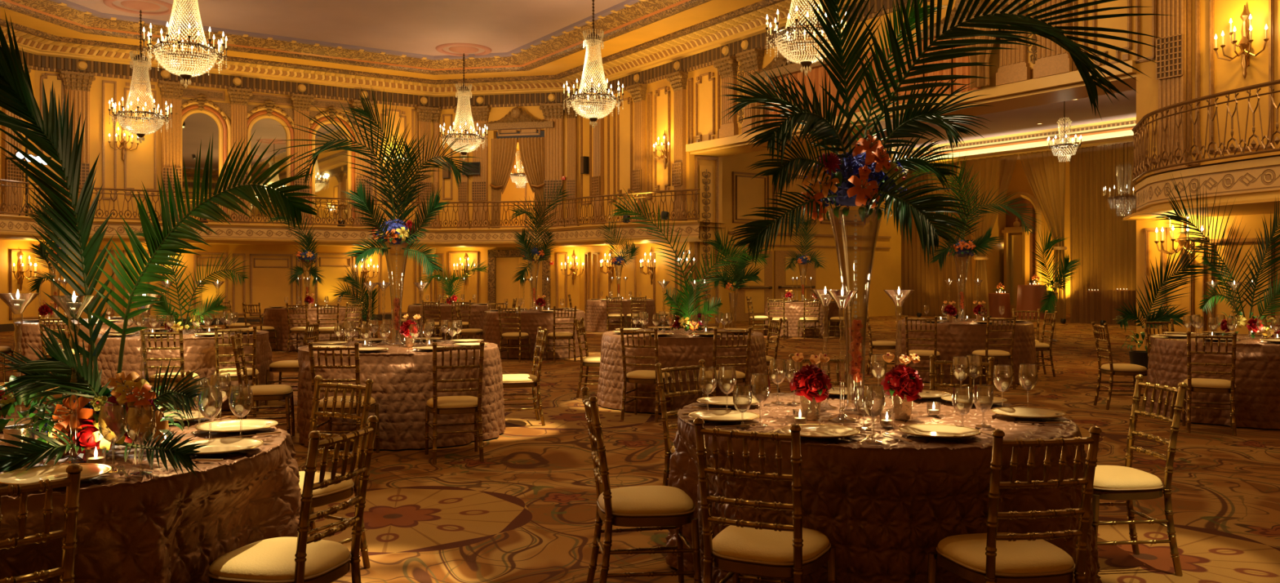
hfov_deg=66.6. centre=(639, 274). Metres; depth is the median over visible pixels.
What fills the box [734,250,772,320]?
door
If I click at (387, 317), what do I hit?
baseboard
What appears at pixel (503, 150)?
drape
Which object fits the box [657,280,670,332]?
candle stand
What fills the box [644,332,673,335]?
charger plate
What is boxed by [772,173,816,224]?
trim
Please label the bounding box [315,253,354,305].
trim
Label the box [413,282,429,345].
candle stand
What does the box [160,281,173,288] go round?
cup
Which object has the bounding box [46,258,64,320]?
vase
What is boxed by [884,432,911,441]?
knife
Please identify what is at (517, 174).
chandelier
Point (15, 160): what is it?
trim
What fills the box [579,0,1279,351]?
wall
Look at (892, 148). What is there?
chandelier
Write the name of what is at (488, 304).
chair
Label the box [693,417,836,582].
chair
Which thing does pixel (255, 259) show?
trim
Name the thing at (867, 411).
bowl
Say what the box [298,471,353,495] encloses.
seat cushion
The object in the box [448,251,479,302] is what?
trim
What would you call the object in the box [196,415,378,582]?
chair
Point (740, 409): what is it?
bowl
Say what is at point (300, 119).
trim
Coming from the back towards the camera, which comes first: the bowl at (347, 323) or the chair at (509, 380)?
the chair at (509, 380)
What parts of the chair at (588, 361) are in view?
leg, leg, seat frame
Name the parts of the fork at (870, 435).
handle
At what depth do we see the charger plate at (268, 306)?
19.90 m
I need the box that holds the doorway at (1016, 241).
[1001,217,1031,312]
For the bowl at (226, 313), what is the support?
on the wine glass at (226, 313)
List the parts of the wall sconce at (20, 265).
arm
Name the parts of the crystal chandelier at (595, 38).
chain, frame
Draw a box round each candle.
[10,289,24,303]
[25,458,44,466]
[66,291,81,307]
[84,445,106,464]
[158,431,173,446]
[361,340,368,346]
[425,339,432,346]
[787,13,790,26]
[792,408,807,424]
[820,287,829,297]
[836,287,847,299]
[857,400,871,414]
[879,410,894,426]
[893,287,903,298]
[926,401,941,416]
[1155,227,1157,240]
[1160,227,1164,239]
[1171,225,1174,238]
[1214,34,1217,48]
[1221,31,1224,44]
[1229,17,1232,31]
[1233,26,1235,40]
[1248,13,1252,26]
[1248,25,1252,39]
[1264,24,1267,38]
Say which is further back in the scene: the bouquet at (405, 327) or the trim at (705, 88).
the trim at (705, 88)
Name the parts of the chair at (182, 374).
leg, rail, rail, rail, rail, seat frame, leg, leg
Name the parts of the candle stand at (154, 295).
stem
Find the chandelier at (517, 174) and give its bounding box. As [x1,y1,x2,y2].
[510,150,528,188]
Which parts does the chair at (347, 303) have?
leg, leg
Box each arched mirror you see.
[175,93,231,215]
[246,99,293,216]
[309,105,355,219]
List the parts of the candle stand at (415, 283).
stem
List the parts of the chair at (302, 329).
leg, rail, leg, rail, rail, seat frame, leg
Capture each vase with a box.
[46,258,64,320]
[300,259,313,307]
[382,240,410,346]
[527,259,540,311]
[613,263,622,299]
[797,262,808,302]
[827,206,884,413]
[952,253,970,320]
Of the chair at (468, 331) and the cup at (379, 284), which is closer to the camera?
the cup at (379, 284)
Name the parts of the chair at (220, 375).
leg, rail, rail, rail, rail, seat frame, leg, leg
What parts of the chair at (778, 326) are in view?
leg, seat frame, leg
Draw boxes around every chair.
[0,346,13,382]
[0,462,82,582]
[38,315,82,373]
[115,370,193,410]
[141,328,203,411]
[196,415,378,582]
[213,325,258,417]
[221,300,250,328]
[230,333,294,435]
[242,302,277,351]
[265,320,319,405]
[285,302,314,353]
[298,374,373,568]
[307,342,379,453]
[316,302,339,342]
[329,302,363,341]
[338,323,377,341]
[362,299,372,337]
[395,297,406,339]
[421,300,448,339]
[422,323,460,339]
[425,341,484,464]
[448,300,471,339]
[454,302,483,339]
[487,301,507,309]
[497,306,530,361]
[502,326,547,426]
[511,297,516,307]
[546,306,576,361]
[568,294,585,312]
[574,317,600,397]
[581,386,702,582]
[606,295,624,331]
[619,326,673,422]
[625,295,646,328]
[654,359,708,485]
[655,294,674,324]
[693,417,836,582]
[697,326,751,402]
[746,296,768,334]
[765,316,782,392]
[767,297,788,338]
[788,353,850,392]
[797,297,820,338]
[828,297,853,337]
[866,313,895,374]
[904,315,940,389]
[927,426,1102,582]
[928,354,995,395]
[968,315,1017,388]
[1012,308,1039,372]
[1035,310,1057,377]
[1091,321,1147,409]
[1091,373,1186,576]
[1142,318,1174,359]
[1182,331,1237,435]
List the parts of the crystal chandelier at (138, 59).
frame, chain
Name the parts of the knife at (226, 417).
handle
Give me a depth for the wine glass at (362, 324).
8.70 m
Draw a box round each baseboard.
[0,323,14,332]
[159,313,407,326]
[656,320,688,328]
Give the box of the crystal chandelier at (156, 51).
[142,0,227,88]
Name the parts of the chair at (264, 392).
leg, leg, seat frame, leg, leg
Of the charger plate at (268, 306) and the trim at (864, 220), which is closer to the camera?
the charger plate at (268, 306)
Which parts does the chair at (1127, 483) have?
leg, seat frame, leg, rail, rail, rail, rail, leg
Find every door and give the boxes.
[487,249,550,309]
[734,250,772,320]
[773,250,815,301]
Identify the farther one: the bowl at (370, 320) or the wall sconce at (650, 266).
the wall sconce at (650, 266)
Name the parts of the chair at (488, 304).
rail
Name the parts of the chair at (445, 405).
leg, leg, seat frame, rail, rail, rail, rail, leg, leg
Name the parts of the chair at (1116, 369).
leg, rail, rail, rail, rail, leg, seat frame, leg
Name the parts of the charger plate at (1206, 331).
dish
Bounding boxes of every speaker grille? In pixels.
[443,162,448,177]
[580,156,583,173]
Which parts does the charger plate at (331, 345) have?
dish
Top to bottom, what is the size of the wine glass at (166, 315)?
0.228 m
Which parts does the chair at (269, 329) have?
leg, rail, rail, rail, leg, leg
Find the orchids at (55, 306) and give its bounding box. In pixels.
[53,291,57,316]
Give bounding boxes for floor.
[0,312,1279,582]
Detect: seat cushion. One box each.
[0,346,11,351]
[149,372,199,377]
[208,536,350,580]
[214,368,258,375]
[226,322,250,326]
[243,384,292,395]
[248,325,274,329]
[269,360,298,368]
[290,326,313,330]
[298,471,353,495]
[318,395,375,408]
[319,327,338,331]
[426,321,447,325]
[426,395,477,408]
[449,321,468,324]
[460,328,483,332]
[502,332,528,336]
[502,373,537,383]
[547,332,573,336]
[582,355,600,363]
[598,485,693,516]
[608,313,623,315]
[626,313,644,316]
[626,369,670,379]
[655,311,670,314]
[705,369,745,378]
[711,522,829,562]
[750,315,768,318]
[765,355,773,360]
[772,317,787,319]
[799,317,817,319]
[830,316,849,319]
[869,340,895,346]
[908,349,939,355]
[937,532,1074,573]
[972,349,1010,355]
[1035,342,1049,347]
[1093,465,1163,490]
[1101,363,1147,371]
[1183,377,1235,388]
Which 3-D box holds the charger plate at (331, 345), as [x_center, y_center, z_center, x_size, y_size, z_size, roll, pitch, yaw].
[-2.841,0.657,8.831,0.330,0.022,0.330,0,0,-27]
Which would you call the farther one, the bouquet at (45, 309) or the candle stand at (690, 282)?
the bouquet at (45, 309)
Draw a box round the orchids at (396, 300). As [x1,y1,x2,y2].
[392,297,400,340]
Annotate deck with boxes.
[1134,155,1279,191]
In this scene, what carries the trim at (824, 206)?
attached to the wall at (886, 266)
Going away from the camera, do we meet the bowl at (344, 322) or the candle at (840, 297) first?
the candle at (840, 297)
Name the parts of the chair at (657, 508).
rail, rail, leg, rail, rail, leg, seat frame, leg, leg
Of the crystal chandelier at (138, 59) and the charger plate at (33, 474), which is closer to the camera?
the charger plate at (33, 474)
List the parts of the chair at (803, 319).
leg, seat frame, rail, rail, leg, leg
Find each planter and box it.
[362,324,374,337]
[1128,350,1148,368]
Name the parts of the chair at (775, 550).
leg, leg, rail, rail, rail, rail, seat frame, leg, leg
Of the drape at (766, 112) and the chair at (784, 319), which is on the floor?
the chair at (784, 319)
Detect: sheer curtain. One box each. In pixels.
[901,162,973,318]
[1069,142,1136,325]
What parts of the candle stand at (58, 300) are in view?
stem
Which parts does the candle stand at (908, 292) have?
stem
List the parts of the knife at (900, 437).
handle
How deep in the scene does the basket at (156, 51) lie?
17.52 m
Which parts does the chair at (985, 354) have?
leg, leg, seat frame, leg, rail, rail, rail, rail, leg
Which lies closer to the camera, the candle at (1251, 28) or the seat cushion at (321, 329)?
the candle at (1251, 28)
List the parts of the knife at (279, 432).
blade, handle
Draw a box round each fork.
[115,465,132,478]
[691,406,731,408]
[715,422,759,426]
[857,433,875,443]
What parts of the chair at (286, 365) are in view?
leg, leg, seat frame, leg, rail, rail, leg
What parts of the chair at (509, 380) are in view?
seat frame, leg, leg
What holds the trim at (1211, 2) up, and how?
attached to the wall at (1228, 76)
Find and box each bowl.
[97,403,127,442]
[125,404,155,444]
[135,315,144,326]
[165,315,174,327]
[187,377,210,409]
[191,315,200,326]
[197,385,222,419]
[225,313,233,324]
[228,383,253,417]
[343,321,352,335]
[344,320,354,333]
[346,323,355,337]
[368,320,378,333]
[382,319,391,332]
[408,324,419,338]
[425,319,435,332]
[440,320,449,333]
[447,322,457,336]
[453,320,462,333]
[666,314,675,325]
[689,314,697,326]
[697,366,717,394]
[720,313,728,324]
[724,312,733,323]
[732,384,751,412]
[750,373,770,403]
[768,359,786,384]
[785,359,802,382]
[853,386,873,414]
[862,383,884,417]
[870,354,887,378]
[951,355,969,381]
[964,354,982,378]
[973,383,993,412]
[992,364,1013,391]
[1017,363,1038,391]
[1191,314,1201,325]
[1226,317,1236,330]
[1256,318,1266,331]
[1270,318,1279,331]
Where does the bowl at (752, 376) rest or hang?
on the wine glass at (752, 376)
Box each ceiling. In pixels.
[66,0,626,55]
[818,89,1136,159]
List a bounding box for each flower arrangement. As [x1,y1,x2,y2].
[0,12,319,478]
[21,204,71,296]
[134,221,250,332]
[262,206,325,287]
[270,82,479,280]
[413,258,488,304]
[506,178,571,287]
[594,216,639,267]
[610,187,772,331]
[720,0,1170,271]
[781,200,825,272]
[907,139,1044,269]
[1150,173,1279,337]
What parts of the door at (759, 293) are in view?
panel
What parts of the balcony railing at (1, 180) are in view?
rail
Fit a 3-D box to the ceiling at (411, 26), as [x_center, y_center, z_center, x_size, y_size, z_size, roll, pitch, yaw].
[-1.456,-6.780,14.288,12.300,0.240,31.060,0,0,-33]
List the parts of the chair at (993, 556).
leg, leg, seat frame, rail, rail, rail, rail, leg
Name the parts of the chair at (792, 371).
leg, rail, rail, leg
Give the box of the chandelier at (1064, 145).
[1047,101,1081,162]
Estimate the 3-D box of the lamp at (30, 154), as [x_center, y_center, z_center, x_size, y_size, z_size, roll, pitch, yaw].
[-15.664,-2.994,24.990,0.200,0.229,0.316,0,0,-37]
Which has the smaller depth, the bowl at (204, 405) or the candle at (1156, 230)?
the bowl at (204, 405)
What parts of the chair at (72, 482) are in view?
rail, rail, rail, leg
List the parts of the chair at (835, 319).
leg, seat frame, leg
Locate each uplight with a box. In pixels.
[337,219,345,226]
[622,214,630,222]
[660,211,668,220]
[1060,318,1066,324]
[1099,320,1106,325]
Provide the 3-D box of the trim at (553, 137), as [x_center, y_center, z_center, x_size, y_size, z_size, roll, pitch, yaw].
[-2.844,-3.330,32.201,0.740,3.660,0.187,0,0,12]
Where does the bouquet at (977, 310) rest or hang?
in the cup at (979, 317)
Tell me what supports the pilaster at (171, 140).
attached to the wall at (270, 286)
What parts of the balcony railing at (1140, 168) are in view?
rail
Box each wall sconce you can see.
[12,248,37,290]
[107,124,138,160]
[155,255,178,287]
[355,257,378,283]
[453,252,475,284]
[560,250,583,284]
[600,247,614,283]
[639,246,656,284]
[653,129,669,168]
[677,244,695,279]
[1154,217,1204,271]
[1213,4,1268,78]
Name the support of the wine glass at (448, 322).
on the tablecloth at (402, 375)
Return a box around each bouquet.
[0,375,65,431]
[38,300,53,315]
[304,293,314,303]
[400,314,421,337]
[535,294,546,306]
[785,289,792,297]
[789,352,834,402]
[880,352,924,401]
[942,300,957,315]
[973,300,986,315]
[993,281,1004,293]
[1027,273,1039,284]
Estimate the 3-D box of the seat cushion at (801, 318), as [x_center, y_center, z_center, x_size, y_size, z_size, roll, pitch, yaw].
[4.010,1.040,23.064,0.436,0.061,0.430,0,0,-6]
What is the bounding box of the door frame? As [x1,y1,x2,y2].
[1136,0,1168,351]
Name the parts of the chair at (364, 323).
leg, leg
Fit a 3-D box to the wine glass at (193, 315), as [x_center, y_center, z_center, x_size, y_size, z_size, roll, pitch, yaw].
[-4.903,0.558,10.761,0.092,0.228,0.092,0,0,0]
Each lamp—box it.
[14,151,24,159]
[24,153,33,162]
[32,155,41,163]
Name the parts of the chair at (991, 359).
leg, rail, rail, leg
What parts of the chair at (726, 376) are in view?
leg, leg, seat frame, rail, rail, rail, rail, leg, leg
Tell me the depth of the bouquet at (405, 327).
9.05 m
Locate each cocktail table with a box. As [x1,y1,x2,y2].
[988,293,1011,317]
[1015,284,1048,319]
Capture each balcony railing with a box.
[0,178,700,227]
[1131,79,1279,182]
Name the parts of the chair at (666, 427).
leg, rail, rail, rail, rail, leg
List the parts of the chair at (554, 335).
leg, leg, seat frame, rail, rail, rail, rail, leg, leg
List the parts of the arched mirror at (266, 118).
mirror pane, red moulding, moulding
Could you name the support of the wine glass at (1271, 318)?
on the tablecloth at (1257, 371)
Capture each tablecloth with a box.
[0,417,301,582]
[12,318,160,377]
[86,328,274,411]
[262,306,363,351]
[296,339,505,449]
[404,303,491,341]
[482,309,586,358]
[584,298,656,331]
[596,328,768,413]
[665,391,1102,582]
[762,301,845,337]
[894,318,1038,383]
[1144,333,1279,428]
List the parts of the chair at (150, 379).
rail, rail, leg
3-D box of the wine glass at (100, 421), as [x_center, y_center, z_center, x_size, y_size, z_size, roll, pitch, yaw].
[-1.802,0.558,3.332,0.092,0.228,0.092,0,0,0]
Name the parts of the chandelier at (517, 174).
frame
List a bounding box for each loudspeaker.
[442,161,450,178]
[580,155,588,173]
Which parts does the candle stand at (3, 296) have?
stem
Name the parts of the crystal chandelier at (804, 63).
candle arm, candle arm, candle arm, candle arm, candle arm, frame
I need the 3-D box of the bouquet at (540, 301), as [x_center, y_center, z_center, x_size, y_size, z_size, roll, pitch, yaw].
[-1.821,0.476,17.895,0.204,0.218,0.202,0,0,-22]
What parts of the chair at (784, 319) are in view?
leg, rail, leg, leg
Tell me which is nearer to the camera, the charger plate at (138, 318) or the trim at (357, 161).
the charger plate at (138, 318)
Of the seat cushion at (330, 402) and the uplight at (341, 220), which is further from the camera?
the uplight at (341, 220)
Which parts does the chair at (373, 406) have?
leg, leg, rail, rail, rail, rail, seat frame, leg, leg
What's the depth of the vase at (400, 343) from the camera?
9.28 m
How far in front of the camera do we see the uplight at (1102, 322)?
28.54 m
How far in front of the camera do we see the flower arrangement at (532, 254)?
18.13 m
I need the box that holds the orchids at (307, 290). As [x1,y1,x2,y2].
[305,286,308,297]
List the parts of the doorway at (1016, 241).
mirror pane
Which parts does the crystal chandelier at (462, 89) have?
chain, frame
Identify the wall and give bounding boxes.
[0,68,35,324]
[35,70,435,319]
[435,105,579,309]
[500,139,535,228]
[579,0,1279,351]
[697,221,723,227]
[722,141,1005,321]
[906,120,1136,160]
[1005,154,1070,314]
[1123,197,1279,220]
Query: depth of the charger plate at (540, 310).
17.66 m
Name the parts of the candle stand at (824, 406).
stem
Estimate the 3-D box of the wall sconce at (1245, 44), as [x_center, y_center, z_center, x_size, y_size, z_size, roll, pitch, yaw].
[9.137,-3.566,14.817,0.711,1.120,0.428,0,0,30]
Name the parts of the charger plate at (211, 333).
dish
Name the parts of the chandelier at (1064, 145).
frame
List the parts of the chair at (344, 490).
leg, seat frame, rail, rail, rail, rail, leg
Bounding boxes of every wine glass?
[97,403,127,472]
[125,404,155,475]
[133,313,142,333]
[135,315,144,335]
[149,315,158,327]
[165,315,174,336]
[187,377,210,433]
[191,315,200,335]
[197,385,222,438]
[203,314,212,325]
[206,314,214,330]
[209,373,231,402]
[219,311,227,323]
[225,313,233,333]
[228,383,253,437]
[230,311,238,323]
[333,322,344,337]
[343,321,352,345]
[344,320,354,344]
[346,323,355,346]
[360,324,371,338]
[368,320,378,342]
[379,324,390,338]
[382,319,391,342]
[408,324,419,349]
[422,323,433,337]
[425,319,435,342]
[440,320,449,342]
[447,321,456,346]
[447,322,457,346]
[453,320,462,343]
[631,312,639,324]
[639,311,646,330]
[640,313,648,326]
[652,314,660,327]
[666,314,675,334]
[689,314,697,335]
[697,366,717,406]
[700,314,708,325]
[715,311,723,331]
[717,366,736,397]
[720,313,728,333]
[724,312,733,330]
[732,384,751,426]
[750,373,770,426]
[768,359,786,403]
[785,359,802,404]
[853,386,873,429]
[862,383,884,443]
[870,354,887,396]
[951,355,969,394]
[951,386,973,426]
[964,354,982,395]
[973,383,993,426]
[992,364,1013,407]
[1017,363,1038,407]
[1182,315,1192,328]
[1190,315,1199,335]
[1191,314,1201,335]
[1194,316,1204,328]
[1208,317,1218,329]
[1215,314,1225,335]
[1226,317,1236,336]
[1256,318,1266,341]
[1270,318,1279,338]
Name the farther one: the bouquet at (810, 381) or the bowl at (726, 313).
the bowl at (726, 313)
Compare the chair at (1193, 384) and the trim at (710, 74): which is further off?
the trim at (710, 74)
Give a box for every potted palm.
[331,264,380,337]
[703,223,764,328]
[1031,224,1081,341]
[1111,238,1213,368]
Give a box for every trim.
[0,0,711,75]
[0,0,762,79]
[0,0,785,84]
[0,0,810,87]
[0,0,866,97]
[0,0,912,106]
[0,106,25,216]
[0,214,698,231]
[0,231,702,246]
[0,238,714,247]
[1,0,690,71]
[3,0,825,92]
[5,156,22,181]
[6,155,24,182]
[8,0,683,68]
[8,248,38,319]
[22,0,929,109]
[22,63,31,73]
[40,72,63,192]
[43,75,61,189]
[50,250,80,318]
[57,0,645,60]
[59,70,95,91]
[64,88,89,210]
[64,162,89,185]
[65,163,88,185]
[76,8,845,104]
[88,249,114,315]
[102,0,176,15]
[102,80,116,199]
[123,249,150,315]
[124,81,156,197]
[126,83,154,195]
[157,80,187,99]
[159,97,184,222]
[162,167,182,190]
[163,168,181,188]
[182,87,224,101]
[182,89,222,98]
[193,252,227,314]
[197,256,223,266]
[226,87,253,106]
[228,103,249,223]
[231,170,248,187]
[231,171,247,188]
[232,253,244,315]
[248,93,292,106]
[248,94,291,103]
[249,253,293,315]
[253,257,288,267]
[289,93,314,111]
[291,109,311,225]
[293,174,310,193]
[294,175,309,193]
[296,253,302,305]
[310,98,353,111]
[311,100,352,108]
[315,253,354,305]
[319,257,351,266]
[351,99,375,115]
[351,115,372,226]
[355,177,371,198]
[355,178,370,197]
[355,253,364,311]
[370,109,377,204]
[377,253,416,314]
[380,108,406,200]
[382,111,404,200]
[411,109,417,204]
[414,106,435,122]
[416,120,433,228]
[419,181,431,200]
[419,253,432,303]
[420,182,431,199]
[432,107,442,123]
[432,122,440,229]
[432,182,437,200]
[435,43,491,56]
[435,253,444,302]
[442,114,452,199]
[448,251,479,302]
[453,106,470,122]
[457,121,470,228]
[457,181,466,200]
[458,182,465,199]
[467,106,490,121]
[471,120,489,228]
[471,181,486,200]
[472,182,485,199]
[480,106,554,130]
[497,121,540,136]
[500,128,517,133]
[501,129,515,132]
[520,128,535,132]
[520,128,537,133]
[524,179,533,227]
[539,102,564,119]
[542,118,564,227]
[543,179,562,199]
[544,180,561,198]
[555,252,567,307]
[563,102,577,118]
[564,117,578,226]
[566,179,575,198]
[568,180,574,198]
[580,106,591,204]
[584,252,589,311]
[586,95,605,113]
[591,112,604,225]
[591,175,599,195]
[592,252,599,298]
[607,105,615,202]
[608,250,636,297]
[617,97,632,196]
[619,99,631,193]
[626,83,647,102]
[632,100,646,222]
[632,168,640,191]
[634,168,641,190]
[646,91,652,199]
[653,249,677,319]
[654,86,670,191]
[656,88,669,190]
[666,71,688,92]
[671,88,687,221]
[671,161,681,186]
[672,162,682,185]
[680,250,687,316]
[685,60,1136,156]
[687,77,693,144]
[694,155,718,326]
[695,71,715,142]
[697,75,713,141]
[699,164,711,311]
[702,168,711,305]
[712,55,738,79]
[717,71,719,138]
[719,75,738,137]
[728,231,891,248]
[732,171,768,223]
[735,48,764,72]
[735,175,766,220]
[736,64,744,123]
[737,61,744,127]
[737,176,764,219]
[742,68,761,133]
[743,42,843,84]
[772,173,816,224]
[775,176,813,221]
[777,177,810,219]
[820,204,866,225]
[823,205,862,222]
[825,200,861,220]
[902,116,1136,151]
[904,120,1136,153]
[904,127,1133,158]
[915,0,1022,41]
[915,135,1133,167]
[995,0,1031,85]
[1003,191,1041,284]
[1026,0,1036,63]
[1027,0,1036,69]
[1033,0,1072,78]
[1072,0,1087,71]
[1093,0,1132,66]
[1097,0,1128,63]
[1122,189,1279,220]
[1133,154,1279,184]
[1135,0,1156,62]
[1136,164,1279,210]
[1144,226,1167,349]
[1153,0,1190,173]
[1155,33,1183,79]
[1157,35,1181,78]
[1186,0,1200,166]
[1189,236,1206,333]
[1208,0,1274,154]
[1208,237,1275,330]
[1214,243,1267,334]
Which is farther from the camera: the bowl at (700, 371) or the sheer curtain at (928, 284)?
the sheer curtain at (928, 284)
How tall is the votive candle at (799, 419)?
0.062 m
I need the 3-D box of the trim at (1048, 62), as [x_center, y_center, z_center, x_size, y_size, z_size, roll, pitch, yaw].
[7.481,-4.380,17.606,0.186,1.560,0.720,0,0,-33]
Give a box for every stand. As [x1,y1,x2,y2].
[0,293,39,444]
[5,127,51,216]
[48,295,97,464]
[127,292,164,439]
[160,281,173,332]
[193,280,207,332]
[212,281,224,324]
[361,282,378,346]
[377,282,390,344]
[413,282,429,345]
[543,278,551,310]
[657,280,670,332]
[688,281,700,334]
[699,280,710,331]
[810,288,839,409]
[826,290,858,422]
[883,289,914,412]
[943,280,954,321]
[954,280,964,319]
[973,280,982,320]
[1204,281,1220,335]
[1225,281,1242,341]
[1244,281,1258,337]
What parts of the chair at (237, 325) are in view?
leg, leg, seat frame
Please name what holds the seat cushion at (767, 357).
on the chair at (778, 326)
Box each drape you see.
[489,137,517,228]
[518,137,544,227]
[744,75,770,130]
[764,76,782,129]
[783,71,803,121]
[804,66,824,117]
[825,57,847,115]
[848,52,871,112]
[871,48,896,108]
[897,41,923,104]
[924,38,951,98]
[952,37,981,93]
[955,154,1017,319]
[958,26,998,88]
[1019,148,1066,322]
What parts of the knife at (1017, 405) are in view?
handle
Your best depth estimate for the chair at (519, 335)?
16.84 m
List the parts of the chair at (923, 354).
leg, rail, rail, rail, rail, seat frame, leg, leg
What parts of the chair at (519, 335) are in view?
leg, leg, rail, rail, rail, rail, seat frame, leg, leg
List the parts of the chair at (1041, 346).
seat frame, leg, leg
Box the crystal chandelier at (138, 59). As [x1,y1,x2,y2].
[108,9,172,143]
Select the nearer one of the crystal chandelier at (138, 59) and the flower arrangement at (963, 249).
the flower arrangement at (963, 249)
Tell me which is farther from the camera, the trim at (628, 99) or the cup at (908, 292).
the trim at (628, 99)
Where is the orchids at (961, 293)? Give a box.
[959,291,964,317]
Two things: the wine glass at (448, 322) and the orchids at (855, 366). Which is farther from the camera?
the wine glass at (448, 322)
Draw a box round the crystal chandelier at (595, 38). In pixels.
[562,0,623,128]
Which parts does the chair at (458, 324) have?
leg, rail, leg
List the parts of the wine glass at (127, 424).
stem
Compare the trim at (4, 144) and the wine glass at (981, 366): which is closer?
the wine glass at (981, 366)
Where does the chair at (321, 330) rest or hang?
on the floor
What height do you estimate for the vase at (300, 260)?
1.000 m
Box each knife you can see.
[165,457,223,461]
[195,416,231,424]
[226,431,281,437]
[766,427,780,432]
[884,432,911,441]
[992,404,1023,408]
[1014,421,1069,423]
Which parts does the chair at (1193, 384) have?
leg, leg, seat frame, rail, rail, rail, rail, leg, leg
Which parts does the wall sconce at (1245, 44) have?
arm, arm, arm, arm, arm, arm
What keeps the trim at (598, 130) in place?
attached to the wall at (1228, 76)
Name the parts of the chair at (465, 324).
leg, seat frame, rail, leg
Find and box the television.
[462,161,479,174]
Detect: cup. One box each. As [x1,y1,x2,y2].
[0,293,39,314]
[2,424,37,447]
[41,314,49,320]
[48,295,97,319]
[127,292,164,313]
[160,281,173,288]
[212,281,224,288]
[306,302,311,308]
[361,282,378,291]
[377,282,389,289]
[404,334,415,346]
[413,282,429,291]
[537,305,543,311]
[657,280,670,288]
[688,281,700,288]
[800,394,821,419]
[810,288,839,306]
[826,290,858,308]
[883,289,914,306]
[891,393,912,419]
[946,314,953,322]
[976,314,983,320]
[1204,281,1220,289]
[1225,281,1242,289]
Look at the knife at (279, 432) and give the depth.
4.07 m
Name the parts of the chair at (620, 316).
leg, seat frame, leg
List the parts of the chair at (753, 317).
leg, leg, seat frame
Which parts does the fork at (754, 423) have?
handle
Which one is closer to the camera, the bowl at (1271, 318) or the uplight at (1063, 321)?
the bowl at (1271, 318)
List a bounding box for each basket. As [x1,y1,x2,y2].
[115,111,164,134]
[152,43,217,76]
[445,133,482,152]
[569,93,616,119]
[774,27,833,64]
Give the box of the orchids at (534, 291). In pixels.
[532,288,536,308]
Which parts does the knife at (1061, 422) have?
blade, handle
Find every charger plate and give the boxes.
[0,462,111,484]
[4,417,44,426]
[20,319,42,321]
[41,320,62,323]
[101,333,135,336]
[104,330,119,333]
[107,316,123,318]
[130,317,154,319]
[139,334,171,337]
[144,328,164,330]
[164,409,213,422]
[172,437,263,454]
[193,327,222,329]
[194,332,226,335]
[195,418,278,432]
[228,328,257,329]
[236,329,260,333]
[268,306,285,307]
[307,344,345,346]
[312,341,346,345]
[355,337,388,342]
[359,346,388,351]
[413,346,448,350]
[414,337,442,340]
[449,338,483,342]
[453,342,488,346]
[540,310,557,311]
[614,328,642,330]
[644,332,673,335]
[647,326,671,328]
[688,409,759,422]
[692,332,720,335]
[695,326,716,328]
[696,395,759,406]
[723,328,748,330]
[779,423,860,438]
[827,386,871,395]
[897,423,981,438]
[918,389,951,399]
[922,320,943,322]
[941,394,1007,404]
[972,320,996,323]
[991,407,1066,418]
[1007,320,1027,321]
[1159,333,1192,337]
[1162,331,1195,334]
[1199,337,1232,340]
[1202,330,1232,333]
[1260,338,1279,342]
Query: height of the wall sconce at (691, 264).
1.120 m
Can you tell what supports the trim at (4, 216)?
attached to the wall at (697, 221)
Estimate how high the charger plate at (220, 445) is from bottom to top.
0.022 m
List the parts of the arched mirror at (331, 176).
mirror pane, moulding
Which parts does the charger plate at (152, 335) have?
dish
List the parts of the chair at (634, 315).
leg, seat frame, leg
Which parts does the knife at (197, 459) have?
handle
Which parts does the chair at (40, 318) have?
leg, rail, rail, seat frame, leg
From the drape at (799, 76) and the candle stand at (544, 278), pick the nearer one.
the candle stand at (544, 278)
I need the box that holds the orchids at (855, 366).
[848,319,863,399]
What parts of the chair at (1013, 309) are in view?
leg, rail, leg, leg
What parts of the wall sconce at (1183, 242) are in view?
arm, arm, arm, arm, arm, arm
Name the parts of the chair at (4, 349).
leg, seat frame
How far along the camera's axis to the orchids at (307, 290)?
19.99 m
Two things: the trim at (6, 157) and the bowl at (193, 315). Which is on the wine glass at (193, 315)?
the bowl at (193, 315)
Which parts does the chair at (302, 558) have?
seat frame, leg, rail, rail, rail, rail, leg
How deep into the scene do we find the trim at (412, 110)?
32.67 m
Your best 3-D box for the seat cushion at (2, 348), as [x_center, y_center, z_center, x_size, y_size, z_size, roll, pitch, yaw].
[-9.125,1.040,13.715,0.430,0.061,0.436,0,0,-18]
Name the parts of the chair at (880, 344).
leg, leg, seat frame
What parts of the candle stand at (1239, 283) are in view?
stem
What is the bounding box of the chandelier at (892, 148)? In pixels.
[891,137,911,173]
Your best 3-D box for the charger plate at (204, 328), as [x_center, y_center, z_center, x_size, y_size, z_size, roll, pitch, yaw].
[-5.287,0.657,11.899,0.330,0.022,0.330,0,0,39]
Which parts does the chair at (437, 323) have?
leg, seat frame, leg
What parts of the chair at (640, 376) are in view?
leg, leg, rail, rail, rail, rail, seat frame, leg, leg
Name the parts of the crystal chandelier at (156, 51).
candle arm, candle arm, candle arm, candle arm, frame, candle arm, candle arm, candle arm, candle arm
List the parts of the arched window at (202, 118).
mirror pane, moulding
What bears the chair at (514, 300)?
on the floor
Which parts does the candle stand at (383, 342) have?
stem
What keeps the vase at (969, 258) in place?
on the tablecloth at (957, 339)
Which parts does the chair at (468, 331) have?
leg, leg, seat frame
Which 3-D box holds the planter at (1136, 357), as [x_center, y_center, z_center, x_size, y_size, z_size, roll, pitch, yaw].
[7.538,1.325,14.600,0.380,0.350,0.380,0,0,0]
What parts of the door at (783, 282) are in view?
panel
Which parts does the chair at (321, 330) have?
leg, rail, rail, seat frame, leg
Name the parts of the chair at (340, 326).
leg, rail, leg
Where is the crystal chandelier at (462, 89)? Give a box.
[439,53,488,159]
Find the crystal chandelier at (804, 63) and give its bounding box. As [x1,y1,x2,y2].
[765,0,846,75]
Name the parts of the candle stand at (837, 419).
stem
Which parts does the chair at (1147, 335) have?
leg, rail, leg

